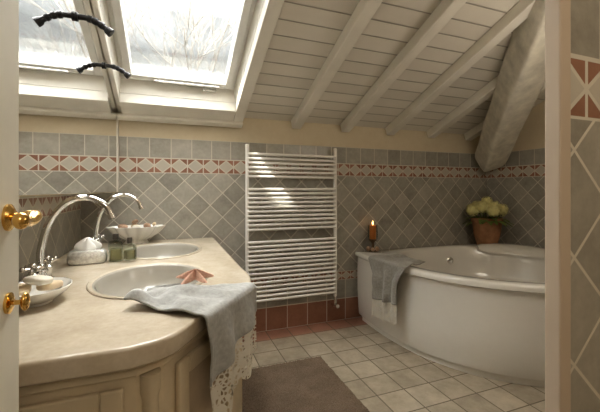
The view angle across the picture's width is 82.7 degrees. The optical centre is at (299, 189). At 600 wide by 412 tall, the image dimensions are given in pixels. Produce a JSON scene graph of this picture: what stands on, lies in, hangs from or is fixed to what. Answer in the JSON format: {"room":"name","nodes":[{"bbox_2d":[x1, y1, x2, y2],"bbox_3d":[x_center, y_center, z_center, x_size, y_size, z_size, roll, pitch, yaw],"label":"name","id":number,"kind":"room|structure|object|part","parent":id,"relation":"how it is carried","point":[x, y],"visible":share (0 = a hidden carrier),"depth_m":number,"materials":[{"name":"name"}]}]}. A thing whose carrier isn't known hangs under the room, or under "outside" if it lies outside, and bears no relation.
{"room":"bathroom","nodes":[
{"label":"bathroom","id":0,"kind":"room"},
{"bbox_2d":[19,194,80,280],"bbox_3d":[-0.911,-0.570,0.431,0.100,3.740,4.650,0,0,-21],"label":"mirror","id":1,"kind":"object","parent":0,"point":[65,231],"depth_m":1.98,"materials":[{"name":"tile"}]},
{"bbox_2d":[19,3,115,196],"bbox_3d":[-1.184,-0.739,1.637,0.243,1.517,2.200,0,0,-21],"label":"wall","id":2,"kind":"structure","parent":0,"point":[90,3],"depth_m":1.40,"materials":[{"name":"paint"}]},
{"bbox_2d":[0,0,42,411],"bbox_3d":[-0.353,0.245,0.261,0.104,2.090,0.738,0,0,-21],"label":"door","id":3,"kind":"structure","parent":2,"relation":"in","point":[12,220],"depth_m":0.56,"materials":[{"name":"paint"}]},
{"bbox_3d":[-0.474,0.185,0.558,0.007,0.034,0.034,0,0,-21],"label":"keyhole plate","id":4,"kind":"part","parent":3,"relation":"part of","materials":[{"name":"gold metal"}]},
{"bbox_3d":[-0.423,0.043,0.532,0.037,0.024,0.120,0,0,-43],"label":"handle","id":5,"kind":"part","parent":3,"relation":"part of","materials":[{"name":"gold metal"}]},
{"bbox_2d":[19,0,116,194],"bbox_3d":[-1.059,-0.707,1.668,0.012,1.444,2.130,0,0,-21],"label":"wall mirror","id":6,"kind":"object","parent":2,"relation":"attached to","point":[68,111],"visible":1,"depth_m":1.35,"materials":[{"name":"mirror"}]},
{"bbox_2d":[74,12,113,36],"bbox_3d":[-0.916,-0.738,1.524,0.154,0.088,0.040,0,0,-21],"label":"lamp","id":7,"kind":"object","parent":6,"relation":"attached to","point":[109,32],"visible":1,"depth_m":1.52,"materials":[{"name":"black metal"}]},
{"bbox_3d":[-0.983,-0.762,1.500,0.012,0.040,0.040,0,0,-21],"label":"wall plate","id":8,"kind":"part","parent":7,"relation":"part of","materials":[{"name":"black metal"}]},
{"bbox_3d":[-0.922,-0.740,1.522,0.143,0.070,0.024,0,0,-21],"label":"arm","id":9,"kind":"part","parent":7,"relation":"part of","materials":[{"name":"black metal"}]},
{"bbox_3d":[-0.864,-0.716,1.544,0.042,0.042,0.040,0,0,-21],"label":"lamp shade","id":10,"kind":"part","parent":7,"relation":"part of","materials":[{"name":"black metal"}]},
{"bbox_2d":[103,62,130,78],"bbox_3d":[-1.160,-0.758,2.170,0.154,0.088,0.040,0,0,-21],"label":"lamp","id":11,"kind":"object","parent":6,"relation":"attached to","point":[127,75],"visible":1,"depth_m":2.16,"materials":[{"name":"black metal"}]},
{"bbox_3d":[-1.166,-0.760,2.168,0.143,0.070,0.024,0,0,-21],"label":"arm","id":12,"kind":"part","parent":11,"relation":"part of","materials":[{"name":"black metal"}]},
{"bbox_3d":[-1.108,-0.736,2.190,0.042,0.042,0.040,0,0,-21],"label":"lamp shade","id":13,"kind":"part","parent":11,"relation":"part of","materials":[{"name":"black metal"}]},
{"bbox_2d":[117,120,118,191],"bbox_3d":[-1.441,-0.292,2.688,0.018,0.615,0.048,0,0,-21],"label":"trim","id":14,"kind":"structure","parent":2,"relation":"attached to","point":[117,120],"depth_m":2.68,"materials":[{"name":"white paint"}]},
{"bbox_2d":[90,0,284,121],"bbox_3d":[-0.635,-0.987,1.950,0.980,0.823,1.958,0,0,-21],"label":"trim","id":15,"kind":"structure","parent":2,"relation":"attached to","point":[126,103],"depth_m":2.57,"materials":[{"name":"white paint"}]},
{"bbox_2d":[81,108,486,332],"bbox_3d":[0.265,0.320,3.414,4.410,1.960,0.100,0,0,-21],"label":"wall","id":16,"kind":"structure","parent":0,"point":[417,189],"depth_m":3.27,"materials":[{"name":"tile"}]},
{"bbox_2d":[116,113,242,127],"bbox_3d":[-0.964,-0.570,2.820,0.980,0.045,0.065,0,0,-21],"label":"trim","id":17,"kind":"structure","parent":16,"relation":"attached to","point":[120,116],"depth_m":2.79,"materials":[{"name":"white paint"}]},
{"bbox_2d":[245,144,339,307],"bbox_3d":[-0.066,0.367,3.162,0.900,1.545,0.133,0,0,-21],"label":"towel radiator","id":18,"kind":"object","parent":16,"relation":"attached to","point":[247,153],"visible":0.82,"depth_m":3.12,"materials":[{"name":"metal"}]},
{"bbox_3d":[-0.465,0.312,2.999,0.034,1.435,0.034,0,0,-21],"label":"post","id":19,"kind":"part","parent":18,"relation":"part of","materials":[{"name":"metal"}]},
{"bbox_3d":[-0.058,-0.319,3.140,0.862,0.024,0.024,0,0,-21],"label":"rail","id":20,"kind":"part","parent":18,"relation":"part of","materials":[{"name":"metal"}]},
{"bbox_3d":[-0.058,-0.279,3.140,0.862,0.024,0.024,0,0,-21],"label":"rail","id":21,"kind":"part","parent":18,"relation":"part of","materials":[{"name":"metal"}]},
{"bbox_3d":[-0.058,-0.239,3.140,0.862,0.024,0.024,0,0,-21],"label":"rail","id":22,"kind":"part","parent":18,"relation":"part of","materials":[{"name":"metal"}]},
{"bbox_3d":[-0.058,-0.199,3.140,0.862,0.024,0.024,0,0,-21],"label":"rail","id":23,"kind":"part","parent":18,"relation":"part of","materials":[{"name":"metal"}]},
{"bbox_3d":[-0.058,-0.159,3.140,0.862,0.024,0.024,0,0,-21],"label":"rail","id":24,"kind":"part","parent":18,"relation":"part of","materials":[{"name":"metal"}]},
{"bbox_3d":[-0.058,-0.119,3.140,0.862,0.024,0.024,0,0,-21],"label":"rail","id":25,"kind":"part","parent":18,"relation":"part of","materials":[{"name":"metal"}]},
{"bbox_3d":[-0.058,-0.007,3.140,0.862,0.024,0.024,0,0,-21],"label":"rail","id":26,"kind":"part","parent":18,"relation":"part of","materials":[{"name":"metal"}]},
{"bbox_3d":[-0.058,0.033,3.140,0.862,0.024,0.024,0,0,-21],"label":"rail","id":27,"kind":"part","parent":18,"relation":"part of","materials":[{"name":"metal"}]},
{"bbox_3d":[-0.058,0.073,3.140,0.862,0.024,0.024,0,0,-21],"label":"rail","id":28,"kind":"part","parent":18,"relation":"part of","materials":[{"name":"metal"}]},
{"bbox_3d":[-0.058,0.113,3.140,0.862,0.024,0.024,0,0,-21],"label":"rail","id":29,"kind":"part","parent":18,"relation":"part of","materials":[{"name":"metal"}]},
{"bbox_3d":[-0.058,0.153,3.140,0.862,0.024,0.024,0,0,-21],"label":"rail","id":30,"kind":"part","parent":18,"relation":"part of","materials":[{"name":"metal"}]},
{"bbox_3d":[-0.058,0.193,3.140,0.862,0.024,0.024,0,0,-21],"label":"rail","id":31,"kind":"part","parent":18,"relation":"part of","materials":[{"name":"metal"}]},
{"bbox_3d":[-0.058,0.233,3.140,0.862,0.024,0.024,0,0,-21],"label":"rail","id":32,"kind":"part","parent":18,"relation":"part of","materials":[{"name":"metal"}]},
{"bbox_3d":[-0.058,0.273,3.140,0.862,0.024,0.024,0,0,-21],"label":"rail","id":33,"kind":"part","parent":18,"relation":"part of","materials":[{"name":"metal"}]},
{"bbox_3d":[-0.058,0.313,3.140,0.862,0.024,0.024,0,0,-21],"label":"rail","id":34,"kind":"part","parent":18,"relation":"part of","materials":[{"name":"metal"}]},
{"bbox_3d":[-0.058,0.353,3.140,0.862,0.024,0.024,0,0,-21],"label":"rail","id":35,"kind":"part","parent":18,"relation":"part of","materials":[{"name":"metal"}]},
{"bbox_3d":[-0.058,0.465,3.140,0.862,0.024,0.024,0,0,-21],"label":"rail","id":36,"kind":"part","parent":18,"relation":"part of","materials":[{"name":"metal"}]},
{"bbox_3d":[-0.058,0.505,3.140,0.862,0.024,0.024,0,0,-21],"label":"rail","id":37,"kind":"part","parent":18,"relation":"part of","materials":[{"name":"metal"}]},
{"bbox_3d":[-0.058,0.545,3.140,0.862,0.024,0.024,0,0,-21],"label":"rail","id":38,"kind":"part","parent":18,"relation":"part of","materials":[{"name":"metal"}]},
{"bbox_3d":[-0.058,0.585,3.140,0.862,0.024,0.024,0,0,-21],"label":"rail","id":39,"kind":"part","parent":18,"relation":"part of","materials":[{"name":"metal"}]},
{"bbox_3d":[-0.058,0.625,3.140,0.862,0.024,0.024,0,0,-21],"label":"rail","id":40,"kind":"part","parent":18,"relation":"part of","materials":[{"name":"metal"}]},
{"bbox_3d":[-0.058,0.665,3.140,0.862,0.024,0.024,0,0,-21],"label":"rail","id":41,"kind":"part","parent":18,"relation":"part of","materials":[{"name":"metal"}]},
{"bbox_3d":[-0.058,0.705,3.140,0.862,0.024,0.024,0,0,-21],"label":"rail","id":42,"kind":"part","parent":18,"relation":"part of","materials":[{"name":"metal"}]},
{"bbox_3d":[-0.058,0.745,3.140,0.862,0.024,0.024,0,0,-21],"label":"rail","id":43,"kind":"part","parent":18,"relation":"part of","materials":[{"name":"metal"}]},
{"bbox_3d":[-0.058,0.785,3.140,0.862,0.024,0.024,0,0,-21],"label":"rail","id":44,"kind":"part","parent":18,"relation":"part of","materials":[{"name":"metal"}]},
{"bbox_3d":[-0.058,0.825,3.140,0.862,0.024,0.024,0,0,-21],"label":"rail","id":45,"kind":"part","parent":18,"relation":"part of","materials":[{"name":"metal"}]},
{"bbox_3d":[-0.058,0.865,3.140,0.862,0.024,0.024,0,0,-21],"label":"rail","id":46,"kind":"part","parent":18,"relation":"part of","materials":[{"name":"metal"}]},
{"bbox_3d":[-0.058,0.905,3.140,0.862,0.024,0.024,0,0,-21],"label":"rail","id":47,"kind":"part","parent":18,"relation":"part of","materials":[{"name":"metal"}]},
{"bbox_3d":[-0.058,0.945,3.140,0.862,0.024,0.024,0,0,-21],"label":"rail","id":48,"kind":"part","parent":18,"relation":"part of","materials":[{"name":"metal"}]},
{"bbox_3d":[-0.058,0.985,3.140,0.862,0.024,0.024,0,0,-21],"label":"rail","id":49,"kind":"part","parent":18,"relation":"part of","materials":[{"name":"metal"}]},
{"bbox_3d":[0.341,0.312,3.304,0.034,1.435,0.034,0,0,-21],"label":"post","id":50,"kind":"part","parent":18,"relation":"part of","materials":[{"name":"metal"}]},
{"bbox_2d":[90,0,544,135],"bbox_3d":[1.103,-1.559,1.198,4.410,1.895,4.861,0,0,-21],"label":"ceiling","id":51,"kind":"structure","parent":0,"point":[306,32],"depth_m":2.58,"materials":[{"name":"white wood"}]},
{"bbox_2d":[100,0,263,102],"bbox_3d":[-0.661,-1.135,1.947,0.920,0.840,1.770,0,0,-21],"label":"window","id":52,"kind":"structure","parent":51,"relation":"attached to","point":[154,72],"depth_m":2.55,"materials":[{"name":"white paint"}]},
{"bbox_3d":[-0.668,-1.189,1.966,0.700,0.575,1.482,0,0,-21],"label":"glass pane","id":53,"kind":"part","parent":52,"relation":"part of","materials":[{"name":"white"}]},
{"bbox_3d":[-0.879,-0.835,2.667,0.480,0.035,0.026,0,0,-21],"label":"handle","id":54,"kind":"part","parent":52,"relation":"part of","materials":[{"name":"silver metal"}]},
{"bbox_2d":[291,0,382,128],"bbox_3d":[0.761,-1.487,1.097,0.090,1.823,4.570,0,0,-21],"label":"ceiling beam","id":55,"kind":"structure","parent":51,"relation":"attached to","point":[364,11],"depth_m":2.37,"materials":[{"name":"white paint"}]},
{"bbox_2d":[340,0,467,131],"bbox_3d":[1.248,-1.487,1.281,0.090,1.823,4.570,0,0,-21],"label":"ceiling beam","id":56,"kind":"structure","parent":51,"relation":"attached to","point":[446,9],"depth_m":2.48,"materials":[{"name":"white paint"}]},
{"bbox_2d":[385,0,534,134],"bbox_3d":[1.744,-1.487,1.468,0.090,1.823,4.570,0,0,-21],"label":"ceiling beam","id":57,"kind":"structure","parent":51,"relation":"attached to","point":[519,13],"depth_m":2.62,"materials":[{"name":"white paint"}]},
{"bbox_2d":[427,75,498,137],"bbox_3d":[2.249,-1.487,1.659,0.090,1.823,4.570,0,0,-21],"label":"ceiling beam","id":58,"kind":"structure","parent":51,"relation":"attached to","point":[487,91],"depth_m":3.31,"materials":[{"name":"white paint"}]},
{"bbox_2d":[464,82,544,140],"bbox_3d":[2.754,-1.487,1.850,0.090,1.823,4.570,0,0,-21],"label":"ceiling beam","id":59,"kind":"structure","parent":51,"relation":"attached to","point":[476,131],"depth_m":3.81,"materials":[{"name":"white paint"}]},
{"bbox_2d":[475,0,544,171],"bbox_3d":[1.828,-0.860,2.865,0.314,1.311,2.374,0,0,18],"label":"beam","id":60,"kind":"structure","parent":51,"relation":"attached to","point":[521,79],"depth_m":2.77,"materials":[{"name":"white wood"}]},
{"bbox_2d":[242,317,544,411],"bbox_3d":[1.087,1.350,1.239,4.410,0.100,4.750,0,0,-21],"label":"floor","id":61,"kind":"structure","parent":0,"point":[385,376],"depth_m":2.42,"materials":[{"name":"tile"}]},
{"bbox_2d":[19,328,241,411],"bbox_3d":[-0.857,0.886,1.842,0.991,0.828,2.028,0,0,-21],"label":"vanity cabinet","id":62,"kind":"object","parent":61,"relation":"on","point":[180,381],"visible":0.16,"depth_m":0.94,"materials":[{"name":"beige wood"}]},
{"bbox_3d":[-0.698,0.855,0.827,0.480,0.650,0.017,0,0,-21],"label":"door","id":63,"kind":"part","parent":62,"relation":"part of","materials":[{"name":"beige wood"}]},
{"bbox_3d":[-0.556,0.489,1.807,0.645,0.032,2.222,0,0,5],"label":"moulding","id":64,"kind":"part","parent":62,"relation":"part of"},
{"bbox_2d":[19,237,250,387],"bbox_3d":[-0.847,0.440,1.834,1.002,0.060,2.060,0,0,-21],"label":"countertop","id":65,"kind":"structure","parent":62,"relation":"on","point":[80,333],"depth_m":1.03,"materials":[{"name":"beige stone"}]},
{"bbox_2d":[19,277,71,307],"bbox_3d":[-0.956,0.380,1.242,0.212,0.060,0.265,0,0,-21],"label":"soap dish","id":66,"kind":"object","parent":65,"relation":"on","point":[38,298],"visible":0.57,"depth_m":1.21,"materials":[{"name":"ceramic"}]},
{"bbox_2d":[19,283,31,295],"bbox_3d":[-0.999,0.358,1.215,0.064,0.036,0.092,0,0,-30],"label":"soap bar","id":67,"kind":"object","parent":66,"relation":"in","point":[23,287],"visible":0.38,"depth_m":1.21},
{"bbox_2d":[36,280,62,290],"bbox_3d":[-0.938,0.358,1.281,0.060,0.034,0.090,0,0,-2],"label":"soap bar","id":68,"kind":"object","parent":66,"relation":"in","point":[55,284],"visible":0.73,"depth_m":1.25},
{"bbox_2d":[23,275,52,285],"bbox_3d":[-0.948,0.326,1.235,0.088,0.031,0.060,0,0,8],"label":"soap bar","id":69,"kind":"object","parent":68,"relation":"on","point":[38,280],"visible":1,"depth_m":1.21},
{"bbox_2d":[19,195,115,276],"bbox_3d":[-1.012,0.215,1.531,0.330,0.389,0.250,0,0,-21],"label":"faucet","id":70,"kind":"object","parent":65,"relation":"on","point":[40,268],"visible":0.81,"depth_m":1.49,"materials":[{"name":"silver metal"}]},
{"bbox_3d":[-1.101,0.320,1.401,0.072,0.037,0.070,0,0,-21],"label":"handle","id":71,"kind":"part","parent":70,"relation":"part of","materials":[{"name":"silver metal"}]},
{"bbox_3d":[-1.165,0.320,1.569,0.072,0.037,0.070,0,0,-21],"label":"handle","id":72,"kind":"part","parent":70,"relation":"part of","materials":[{"name":"silver metal"}]},
{"bbox_3d":[-1.006,0.181,1.533,0.302,0.320,0.031,0,0,-21],"label":"spout","id":73,"kind":"part","parent":70,"relation":"part of","materials":[{"name":"silver metal"}]},
{"bbox_2d":[66,237,107,265],"bbox_3d":[-1.196,0.338,1.921,0.198,0.143,0.133,0,0,-29],"label":"tissue box","id":74,"kind":"object","parent":65,"relation":"on","point":[87,251],"visible":1,"depth_m":1.89,"materials":[{"name":"white"}]},
{"bbox_2d":[108,233,122,261],"bbox_3d":[-1.065,0.331,1.971,0.072,0.157,0.072,0,0,-32],"label":"perfume bottle","id":75,"kind":"object","parent":65,"relation":"on","point":[114,254],"visible":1,"depth_m":1.95,"materials":[{"name":"clear glass"}]},
{"bbox_2d":[91,193,143,247],"bbox_3d":[-1.238,0.215,2.312,0.330,0.389,0.250,0,0,-21],"label":"faucet","id":76,"kind":"object","parent":65,"relation":"on","point":[96,236],"visible":0.7,"depth_m":2.29,"materials":[{"name":"silver metal"}]},
{"bbox_2d":[123,237,136,260],"bbox_3d":[-0.975,0.335,1.951,0.060,0.127,0.060,0,0,41],"label":"perfume bottle","id":77,"kind":"object","parent":65,"relation":"on","point":[131,254],"visible":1,"depth_m":1.94,"materials":[{"name":"clear glass"}]},
{"bbox_2d":[106,224,165,243],"bbox_3d":[-1.264,0.344,2.639,0.424,0.130,0.248,0,0,-21],"label":"shell dish","id":78,"kind":"object","parent":65,"relation":"on","point":[139,235],"visible":0.85,"depth_m":2.58,"materials":[{"name":"ceramic"}]},
{"bbox_2d":[118,224,127,227],"bbox_3d":[-1.353,0.280,2.605,0.071,0.043,0.054,0,0,-14],"label":"seashell","id":79,"kind":"object","parent":78,"relation":"in","point":[119,225],"visible":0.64,"depth_m":2.59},
{"bbox_2d":[86,262,207,298],"bbox_3d":[-0.691,0.486,1.588,0.511,0.168,0.646,0,0,-21],"label":"washbasin","id":80,"kind":"object","parent":65,"relation":"in","point":[116,283],"visible":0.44,"depth_m":1.78,"materials":[{"name":"ceramic"}]},
{"bbox_2d":[123,242,201,259],"bbox_3d":[-0.935,0.486,2.319,0.511,0.168,0.646,0,0,-21],"label":"washbasin","id":81,"kind":"object","parent":65,"relation":"in","point":[165,250],"visible":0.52,"depth_m":2.54,"materials":[{"name":"ceramic"}]},
{"bbox_2d":[123,282,256,411],"bbox_3d":[-0.389,0.573,1.307,0.376,0.459,0.394,0,0,16],"label":"hand towel","id":82,"kind":"object","parent":65,"relation":"on","point":[228,310],"visible":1,"depth_m":1.20,"materials":[{"name":"grey fabric"}]},
{"bbox_2d":[176,269,213,283],"bbox_3d":[-0.427,0.336,1.365,0.145,0.044,0.152,0,0,4],"label":"starfish","id":83,"kind":"object","parent":82,"relation":"on","point":[194,274],"visible":1,"depth_m":1.35,"materials":[{"name":"pink"}]},
{"bbox_3d":[-0.421,0.905,0.958,0.060,0.790,0.060,0,0,-21],"label":"post","id":84,"kind":"part","parent":62,"relation":"part of","materials":[{"name":"beige wood"}]},
{"bbox_3d":[-0.324,0.855,1.226,0.235,0.650,0.316,0,0,-21],"label":"door","id":85,"kind":"part","parent":62,"relation":"part of","materials":[{"name":"beige wood"}]},
{"bbox_3d":[-0.330,0.855,1.228,0.005,0.540,0.273,0,0,15],"label":"door panel","id":86,"kind":"part","parent":62,"relation":"part of","materials":[{"name":"beige wood"}]},
{"bbox_3d":[-0.361,0.855,1.831,0.017,0.650,0.440,0,0,-21],"label":"door","id":87,"kind":"part","parent":62,"relation":"part of","materials":[{"name":"beige wood"}]},
{"bbox_2d":[242,356,369,411],"bbox_3d":[0.037,1.285,1.973,0.701,0.028,1.171,0,0,-21],"label":"bath rug","id":88,"kind":"object","parent":61,"relation":"on","point":[308,384],"visible":0.94,"depth_m":2.17,"materials":[{"name":"brown fabric"}]},
{"bbox_2d":[355,243,544,387],"bbox_3d":[1.702,0.934,2.910,1.824,0.732,1.805,0,0,-21],"label":"bathtub","id":89,"kind":"object","parent":61,"relation":"on","point":[476,309],"visible":0.76,"depth_m":2.48,"materials":[{"name":"white ceramic"}]},
{"bbox_2d":[366,221,379,251],"bbox_3d":[0.733,0.462,3.436,0.147,0.308,0.131,0,0,-21],"label":"candle holder","id":90,"kind":"object","parent":89,"relation":"on","point":[372,229],"visible":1,"depth_m":3.41,"materials":[{"name":"orange wax"}]},
{"bbox_2d":[369,225,375,238],"bbox_3d":[0.733,0.423,3.436,0.068,0.142,0.068,0,0,-21],"label":"candle","id":91,"kind":"object","parent":90,"relation":"on","point":[372,228],"depth_m":3.41,"materials":[{"name":"orange wax"}]},
{"bbox_2d":[368,225,377,238],"bbox_3d":[0.733,0.422,3.436,0.101,0.141,0.101,0,0,-21],"label":"glass cup","id":92,"kind":"object","parent":90,"relation":"on","point":[372,229],"depth_m":3.41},
{"bbox_2d":[368,253,424,325],"bbox_3d":[0.832,0.850,2.922,0.378,0.539,0.505,0,0,-21],"label":"bath towel","id":93,"kind":"object","parent":89,"relation":"hanging from","point":[387,269],"visible":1,"depth_m":2.83,"materials":[{"name":"beige fabric"}]},
{"bbox_3d":[1.617,0.760,3.679,0.070,0.073,0.038,0,0,-6],"label":"overflow knob","id":94,"kind":"part","parent":89,"relation":"part of","materials":[{"name":"silver metal"}]},
{"bbox_2d":[463,196,513,243],"bbox_3d":[2.067,0.340,3.783,0.472,0.548,0.543,0,0,-21],"label":"potted flowers","id":95,"kind":"object","parent":89,"relation":"on","point":[486,230],"visible":0.98,"depth_m":3.69,"materials":[{"name":"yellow plant"}]},
{"bbox_3d":[2.076,0.268,3.813,0.284,0.195,0.276,0,0,-36],"label":"stem","id":96,"kind":"part","parent":95,"relation":"part of","materials":[{"name":"green plant"}]},
{"bbox_3d":[2.075,0.461,3.788,0.322,0.306,0.322,0,0,-21],"label":"pot","id":97,"kind":"part","parent":95,"relation":"part of","materials":[{"name":"ceramic"}]},
{"bbox_2d":[487,101,544,247],"bbox_3d":[2.757,-0.174,2.918,0.100,2.947,2.590,0,0,-21],"label":"wall","id":98,"kind":"structure","parent":0,"point":[519,184],"depth_m":3.66,"materials":[{"name":"tile"}]},
{"bbox_2d":[571,0,599,411],"bbox_3d":[1.892,-0.178,1.193,2.938,2.956,0.020,0,0,-21],"label":"wall","id":99,"kind":"structure","parent":0,"point":[585,14],"depth_m":0.68,"materials":[{"name":"tile"}]},
{"bbox_2d":[545,0,570,411],"bbox_3d":[0.503,-0.075,0.666,0.032,2.750,0.030,0,0,-21],"label":"trim","id":100,"kind":"structure","parent":99,"relation":"attached to","point":[557,12],"depth_m":0.65,"materials":[{"name":"paint"}]},
{"label":"outside","id":101,"kind":"structure","parent":0,"visible":0},
{"bbox_2d":[123,0,240,55],"bbox_3d":[-4.722,-2.616,8.664,9.361,9.855,7.565,0,0,-4],"label":"tree","id":102,"kind":"object","parent":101,"point":[212,21],"visible":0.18,"depth_m":7.62,"materials":[{"name":"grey plant"}]}
]}

